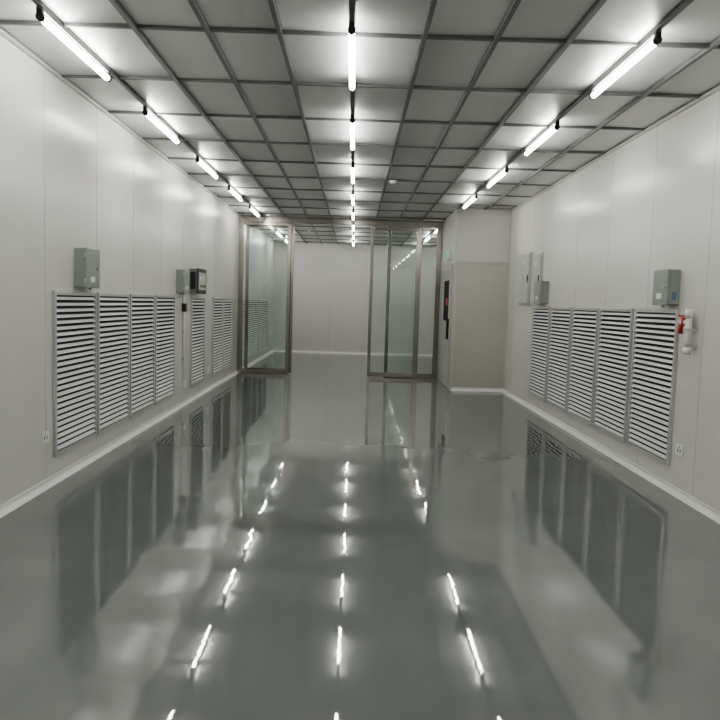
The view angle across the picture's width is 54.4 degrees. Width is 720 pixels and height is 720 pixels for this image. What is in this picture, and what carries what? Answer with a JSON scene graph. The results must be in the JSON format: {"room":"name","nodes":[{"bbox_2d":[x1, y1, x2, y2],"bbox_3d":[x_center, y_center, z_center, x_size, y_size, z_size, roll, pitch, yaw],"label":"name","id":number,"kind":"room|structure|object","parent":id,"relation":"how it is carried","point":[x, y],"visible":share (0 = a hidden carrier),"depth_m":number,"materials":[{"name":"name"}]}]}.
{"room":"clean room","nodes":[
{"label":"clean room","id":0,"kind":"room"},
{"bbox_2d":[0,27,274,504],"bbox_3d":[-2.637,-0.919,8.381,0.100,3.520,27.500,2,5,-1],"label":"wall","id":1,"kind":"structure","parent":0,"point":[140,193],"depth_m":6.20,"materials":[{"name":"paint"}]},
{"bbox_2d":[41,430,48,444],"bbox_3d":[-2.598,0.638,5.779,0.009,0.100,0.130,2,5,-1],"label":"wall socket","id":2,"kind":"object","parent":1,"relation":"attached to","point":[44,435],"visible":1,"depth_m":5.76,"materials":[{"name":"white plastic"}]},
{"bbox_2d":[52,290,96,456],"bbox_3d":[-2.579,0.084,6.366,0.028,1.410,0.960,2,5,-1],"label":"air vent","id":3,"kind":"object","parent":1,"relation":"in","point":[74,313],"visible":1,"depth_m":6.31,"materials":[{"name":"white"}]},
{"bbox_2d":[74,247,99,290],"bbox_3d":[-2.506,-0.831,6.447,0.121,0.384,0.359,2,5,-1],"label":"electrical box","id":4,"kind":"object","parent":1,"relation":"attached to","point":[86,260],"visible":1,"depth_m":6.30,"materials":[{"name":"grey metal"}]},
{"bbox_2d":[97,292,129,434],"bbox_3d":[-2.588,0.003,7.363,0.028,1.410,0.960,2,5,-1],"label":"air vent","id":5,"kind":"object","parent":1,"relation":"in","point":[113,309],"visible":0.97,"depth_m":7.33,"materials":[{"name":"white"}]},
{"bbox_2d":[0,350,273,517],"bbox_3d":[-2.613,0.804,8.521,0.050,0.065,27.300,2,5,-1],"label":"baseboard","id":6,"kind":"structure","parent":1,"relation":"attached to","point":[17,501],"depth_m":6.89,"materials":[{"name":"white"}]},
{"bbox_2d":[0,28,275,477],"bbox_3d":[-2.572,-0.901,8.383,0.030,3.348,27.300,2,5,-1],"label":"trim","id":7,"kind":"structure","parent":1,"relation":"attached to","point":[3,33],"depth_m":6.74,"materials":[{"name":"grey metal"}]},
{"bbox_2d":[130,294,154,417],"bbox_3d":[-2.596,-0.078,8.359,0.028,1.410,0.960,2,5,-1],"label":"air vent","id":8,"kind":"object","parent":1,"relation":"in","point":[142,306],"visible":0.88,"depth_m":8.35,"materials":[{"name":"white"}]},
{"bbox_2d":[155,295,175,405],"bbox_3d":[-2.605,-0.160,9.356,0.028,1.410,0.960,2,5,-1],"label":"air vent","id":9,"kind":"object","parent":1,"relation":"in","point":[165,305],"visible":0.89,"depth_m":9.35,"materials":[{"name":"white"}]},
{"bbox_2d":[176,269,189,294],"bbox_3d":[-2.533,-1.113,10.036,0.131,0.364,0.319,2,5,-1],"label":"electrical box","id":10,"kind":"object","parent":1,"relation":"attached to","point":[182,276],"visible":1,"depth_m":9.90,"materials":[{"name":"grey metal"}]},
{"bbox_2d":[181,297,186,387],"bbox_3d":[-2.594,-0.259,10.341,0.065,1.350,0.120,2,5,-1],"label":"cable conduit","id":11,"kind":"object","parent":1,"relation":"attached to","point":[184,305],"visible":1,"depth_m":10.32,"materials":[{"name":"white plastic"}]},
{"bbox_2d":[190,296,204,386],"bbox_3d":[-2.622,-0.319,11.319,0.028,1.410,0.960,2,5,-1],"label":"air vent","id":12,"kind":"object","parent":1,"relation":"in","point":[197,306],"visible":1,"depth_m":11.29,"materials":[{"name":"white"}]},
{"bbox_2d":[189,268,206,293],"bbox_3d":[-2.530,-1.231,10.965,0.149,0.390,0.620,2,5,-1],"label":"panel","id":13,"kind":"object","parent":1,"relation":"attached to","point":[197,276],"visible":0.97,"depth_m":10.68,"materials":[{"name":"grey metal"}]},
{"bbox_2d":[211,297,223,375],"bbox_3d":[-2.636,-0.455,12.984,0.028,1.410,0.960,2,5,-1],"label":"air vent","id":14,"kind":"object","parent":1,"relation":"in","point":[217,302],"visible":1,"depth_m":12.96,"materials":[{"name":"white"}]},
{"bbox_2d":[223,298,232,369],"bbox_3d":[-2.645,-0.536,13.980,0.028,1.410,0.960,2,5,-1],"label":"air vent","id":15,"kind":"object","parent":1,"relation":"in","point":[228,302],"visible":1,"depth_m":14.01,"materials":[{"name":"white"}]},
{"bbox_2d":[242,298,244,360],"bbox_3d":[-2.662,-0.694,15.924,0.028,1.410,0.960,2,5,-1],"label":"air vent","id":16,"kind":"object","parent":1,"relation":"in","point":[243,335],"visible":0.14,"depth_m":16.02,"materials":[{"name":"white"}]},
{"bbox_2d":[248,299,252,357],"bbox_3d":[-2.670,-0.776,16.921,0.028,1.410,0.960,2,5,-1],"label":"air vent","id":17,"kind":"object","parent":1,"relation":"in","point":[250,306],"visible":0.58,"depth_m":17.09,"materials":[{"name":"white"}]},
{"bbox_2d":[252,299,258,354],"bbox_3d":[-2.679,-0.857,17.917,0.028,1.410,0.960,2,5,-1],"label":"air vent","id":18,"kind":"object","parent":1,"relation":"in","point":[255,301],"visible":0.95,"depth_m":17.99,"materials":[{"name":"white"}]},
{"bbox_2d":[258,299,263,351],"bbox_3d":[-2.687,-0.938,18.914,0.028,1.410,0.960,2,5,-1],"label":"air vent","id":19,"kind":"object","parent":1,"relation":"in","point":[261,301],"visible":0.98,"depth_m":18.97,"materials":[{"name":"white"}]},
{"bbox_2d":[263,299,267,349],"bbox_3d":[-2.696,-1.019,19.910,0.028,1.410,0.960,2,5,-1],"label":"air vent","id":20,"kind":"object","parent":1,"relation":"in","point":[265,317],"visible":1,"depth_m":19.99,"materials":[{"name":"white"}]},
{"bbox_2d":[273,242,441,353],"bbox_3d":[-0.001,-1.952,22.065,5.410,3.520,0.100,2,5,-1],"label":"wall","id":21,"kind":"structure","parent":0,"point":[315,286],"depth_m":22.02,"materials":[{"name":"paint"}]},
{"bbox_2d":[292,247,404,348],"bbox_3d":[0.197,-1.913,22.019,4.607,3.320,0.002,2,5,-1],"label":"trim","id":22,"kind":"structure","parent":21,"relation":"attached to","point":[404,247],"depth_m":22.02,"materials":[{"name":"grey metal"}]},
{"bbox_2d":[273,349,432,355],"bbox_3d":[-0.051,-0.225,22.130,5.410,0.065,0.050,2,5,-1],"label":"baseboard","id":23,"kind":"structure","parent":21,"relation":"attached to","point":[274,350],"depth_m":22.14,"materials":[{"name":"white"}]},
{"bbox_2d":[0,352,719,719],"bbox_3d":[0.063,0.973,8.558,5.610,0.120,27.500,2,5,-1],"label":"floor","id":24,"kind":"structure","parent":0,"point":[323,539],"depth_m":4.22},
{"bbox_2d":[237,215,443,378],"bbox_3d":[-0.448,-1.356,15.237,4.400,3.410,0.120,2,5,-1],"label":"door frame","id":25,"kind":"structure","parent":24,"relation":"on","point":[243,219],"depth_m":15.15,"materials":[{"name":"grey metal"}]},
{"bbox_2d":[244,225,294,372],"bbox_3d":[-1.991,-1.334,15.326,1.040,3.240,0.040,2,5,-1],"label":"glass sliding door","id":26,"kind":"structure","parent":25,"relation":"in","point":[247,226],"depth_m":15.29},
{"bbox_2d":[367,226,419,377],"bbox_3d":[0.720,-1.239,15.156,1.060,3.240,0.040,2,5,-1],"label":"glass sliding door","id":27,"kind":"structure","parent":24,"relation":"on","point":[369,374],"depth_m":15.14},
{"bbox_2d":[0,0,719,247],"bbox_3d":[0.167,-2.534,8.273,5.410,0.120,27.300,2,5,-1],"label":"ceiling","id":28,"kind":"structure","parent":0,"point":[448,95],"depth_m":5.86,"materials":[{"name":"grey"}]},
{"bbox_2d":[35,5,111,81],"bbox_3d":[-2.021,-2.231,5.018,0.050,0.087,1.260,2,5,-1],"label":"tube light","id":29,"kind":"object","parent":28,"relation":"attached to","point":[41,15],"visible":1,"depth_m":4.87,"materials":[{"name":"white plastic"}]},
{"bbox_2d":[142,105,179,144],"bbox_3d":[-2.040,-2.412,7.241,0.050,0.087,1.260,2,5,-1],"label":"tube light","id":30,"kind":"object","parent":28,"relation":"attached to","point":[152,116],"visible":1,"depth_m":7.12,"materials":[{"name":"white plastic"}]},
{"bbox_2d":[195,155,217,179],"bbox_3d":[-2.059,-2.593,9.463,0.050,0.087,1.260,2,5,-1],"label":"tube light","id":31,"kind":"object","parent":28,"relation":"attached to","point":[199,160],"visible":1,"depth_m":9.36,"materials":[{"name":"white plastic"}]},
{"bbox_2d":[227,185,242,201],"bbox_3d":[-2.078,-2.774,11.686,0.050,0.087,1.260,2,5,-1],"label":"tube light","id":32,"kind":"object","parent":28,"relation":"attached to","point":[233,191],"visible":1,"depth_m":11.60,"materials":[{"name":"white plastic"}]},
{"bbox_2d":[249,205,259,216],"bbox_3d":[-2.097,-2.955,13.909,0.050,0.087,1.260,2,5,-1],"label":"tube light","id":33,"kind":"object","parent":28,"relation":"attached to","point":[251,208],"visible":1,"depth_m":13.83,"materials":[{"name":"white plastic"}]},
{"bbox_2d":[348,19,355,91],"bbox_3d":[-0.058,-2.177,5.080,0.050,0.087,1.260,2,5,-1],"label":"tube light","id":34,"kind":"object","parent":28,"relation":"attached to","point":[351,29],"visible":1,"depth_m":4.84,"materials":[{"name":"white plastic"}]},
{"bbox_2d":[350,113,354,150],"bbox_3d":[-0.077,-2.358,7.302,0.050,0.087,1.260,2,5,-1],"label":"tube light","id":35,"kind":"object","parent":28,"relation":"attached to","point":[352,120],"visible":1,"depth_m":7.08,"materials":[{"name":"white plastic"}]},
{"bbox_2d":[351,161,354,183],"bbox_3d":[-0.096,-2.539,9.525,0.050,0.087,1.260,2,5,-1],"label":"tube light","id":36,"kind":"object","parent":28,"relation":"attached to","point":[352,162],"visible":1,"depth_m":9.25,"materials":[{"name":"white plastic"}]},
{"bbox_2d":[351,189,354,205],"bbox_3d":[-0.116,-2.720,11.747,0.050,0.087,1.260,2,5,-1],"label":"tube light","id":37,"kind":"object","parent":28,"relation":"attached to","point":[352,193],"visible":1,"depth_m":11.39,"materials":[{"name":"white plastic"}]},
{"bbox_2d":[463,193,477,208],"bbox_3d":[1.847,-2.664,11.769,0.050,0.087,1.260,2,5,-1],"label":"tube light","id":38,"kind":"object","parent":28,"relation":"attached to","point":[468,202],"visible":1,"depth_m":11.63,"materials":[{"name":"white plastic"}]},
{"bbox_2d":[486,166,508,188],"bbox_3d":[1.867,-2.483,9.546,0.050,0.087,1.260,2,5,-1],"label":"tube light","id":39,"kind":"object","parent":28,"relation":"attached to","point":[504,170],"visible":1,"depth_m":9.44,"materials":[{"name":"white plastic"}]},
{"bbox_2d":[523,120,559,156],"bbox_3d":[1.886,-2.302,7.324,0.050,0.087,1.260,2,5,-1],"label":"tube light","id":40,"kind":"object","parent":28,"relation":"attached to","point":[555,126],"visible":1,"depth_m":7.20,"materials":[{"name":"white plastic"}]},
{"bbox_2d":[589,29,661,99],"bbox_3d":[1.905,-2.121,5.101,0.050,0.087,1.260,2,5,-1],"label":"tube light","id":41,"kind":"object","parent":28,"relation":"attached to","point":[655,38],"visible":1,"depth_m":4.95,"materials":[{"name":"white plastic"}]},
{"bbox_2d":[437,209,456,389],"bbox_3d":[1.800,-1.214,14.254,0.080,3.420,2.020,2,5,-1],"label":"wall","id":42,"kind":"structure","parent":0,"point":[449,228],"depth_m":13.96,"materials":[{"name":"paint"}]},
{"bbox_2d":[438,265,452,387],"bbox_3d":[1.710,-0.688,14.166,0.069,2.380,1.360,2,5,-1],"label":"door","id":43,"kind":"structure","parent":42,"relation":"in","point":[447,279],"depth_m":14.04,"materials":[{"name":"white metal"}]},
{"bbox_2d":[446,250,451,259],"bbox_3d":[1.762,-2.079,13.893,0.051,0.160,0.400,2,5,-1],"label":"exit sign","id":44,"kind":"object","parent":42,"relation":"attached to","point":[448,253],"visible":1,"depth_m":13.74,"materials":[{"name":"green plastic"}]},
{"bbox_2d":[452,208,510,387],"bbox_3d":[2.273,-1.116,13.213,1.010,3.420,0.080,2,5,-1],"label":"wall","id":45,"kind":"structure","parent":0,"point":[483,235],"depth_m":13.17,"materials":[{"name":"paint"}]},
{"bbox_2d":[441,208,511,389],"bbox_3d":[2.259,-1.196,14.210,1.022,3.418,2.120,2,5,-1],"label":"trim","id":46,"kind":"structure","parent":45,"relation":"attached to","point":[457,223],"depth_m":13.13,"materials":[{"name":"white metal"}]},
{"bbox_2d":[451,387,502,391],"bbox_3d":[2.224,0.561,13.284,1.010,0.065,0.050,2,5,-1],"label":"baseboard","id":47,"kind":"structure","parent":45,"relation":"attached to","point":[453,388],"depth_m":13.30,"materials":[{"name":"white"}]},
{"bbox_2d":[504,84,719,511],"bbox_3d":[2.871,-0.761,8.441,0.100,3.520,27.500,2,5,-1],"label":"wall","id":48,"kind":"structure","parent":0,"point":[683,191],"depth_m":6.92,"materials":[{"name":"paint"}]},
{"bbox_2d":[518,252,531,304],"bbox_3d":[2.773,-1.365,11.822,0.054,0.870,0.700,2,5,-1],"label":"electrical box","id":49,"kind":"object","parent":48,"relation":"attached to","point":[525,259],"visible":1,"depth_m":11.71,"materials":[{"name":"white metal"}]},
{"bbox_2d":[530,252,543,304],"bbox_3d":[2.779,-1.272,11.057,0.054,0.810,0.560,2,5,-1],"label":"electrical box","id":50,"kind":"object","parent":48,"relation":"attached to","point":[537,259],"visible":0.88,"depth_m":11.03,"materials":[{"name":"white metal"}]},
{"bbox_2d":[528,306,549,401],"bbox_3d":[2.762,-0.117,10.790,0.028,1.410,0.960,2,5,-1],"label":"air vent","id":51,"kind":"object","parent":48,"relation":"in","point":[538,353],"visible":0.97,"depth_m":10.78,"materials":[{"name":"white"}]},
{"bbox_2d":[534,281,548,304],"bbox_3d":[2.733,-1.011,10.582,0.141,0.364,0.359,2,5,-1],"label":"electrical box","id":52,"kind":"object","parent":48,"relation":"attached to","point":[541,288],"visible":1,"depth_m":10.41,"materials":[{"name":"grey metal"}]},
{"bbox_2d":[546,307,571,412],"bbox_3d":[2.771,-0.034,9.774,0.028,1.410,0.960,2,5,-1],"label":"air vent","id":53,"kind":"object","parent":48,"relation":"in","point":[560,317],"visible":0.98,"depth_m":9.75,"materials":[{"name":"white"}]},
{"bbox_2d":[567,307,598,425],"bbox_3d":[2.780,0.049,8.757,0.028,1.410,0.960,2,5,-1],"label":"air vent","id":54,"kind":"object","parent":48,"relation":"in","point":[585,320],"visible":0.99,"depth_m":8.72,"materials":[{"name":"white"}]},
{"bbox_2d":[502,388,719,523],"bbox_3d":[2.783,1.319,4.145,0.050,0.065,18.400,2,5,-1],"label":"baseboard","id":55,"kind":"structure","parent":48,"relation":"attached to","point":[703,508],"depth_m":7.09,"materials":[{"name":"white"}]},
{"bbox_2d":[593,308,633,442],"bbox_3d":[2.788,0.132,7.740,0.028,1.410,0.960,2,5,-1],"label":"air vent","id":56,"kind":"object","parent":48,"relation":"in","point":[615,327],"visible":0.98,"depth_m":7.70,"materials":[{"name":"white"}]},
{"bbox_2d":[510,85,719,491],"bbox_3d":[2.805,-0.747,8.442,0.030,3.348,27.300,2,5,-1],"label":"trim","id":57,"kind":"structure","parent":48,"relation":"attached to","point":[716,89],"depth_m":6.98,"materials":[{"name":"grey metal"}]},
{"bbox_2d":[626,308,680,465],"bbox_3d":[2.797,0.215,6.724,0.028,1.410,0.960,2,5,-1],"label":"air vent","id":58,"kind":"object","parent":48,"relation":"in","point":[655,340],"visible":1,"depth_m":6.68,"materials":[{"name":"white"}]},
{"bbox_2d":[652,269,680,307],"bbox_3d":[2.776,-0.647,6.368,0.126,0.344,0.319,2,5,-1],"label":"electrical box","id":59,"kind":"object","parent":48,"relation":"attached to","point":[666,282],"visible":1,"depth_m":6.24,"materials":[{"name":"grey metal"}]},
{"bbox_2d":[675,443,683,456],"bbox_3d":[2.796,0.790,6.129,0.009,0.100,0.130,2,5,-1],"label":"wall socket","id":60,"kind":"object","parent":48,"relation":"attached to","point":[679,448],"visible":1,"depth_m":6.12,"materials":[{"name":"white plastic"}]},
{"bbox_2d":[677,309,697,354],"bbox_3d":[2.780,-0.241,5.968,0.103,0.380,0.216,2,5,-1],"label":"valve","id":61,"kind":"object","parent":48,"relation":"attached to","point":[686,320],"visible":1,"depth_m":5.88,"materials":[{"name":"white plastic"}]}
]}

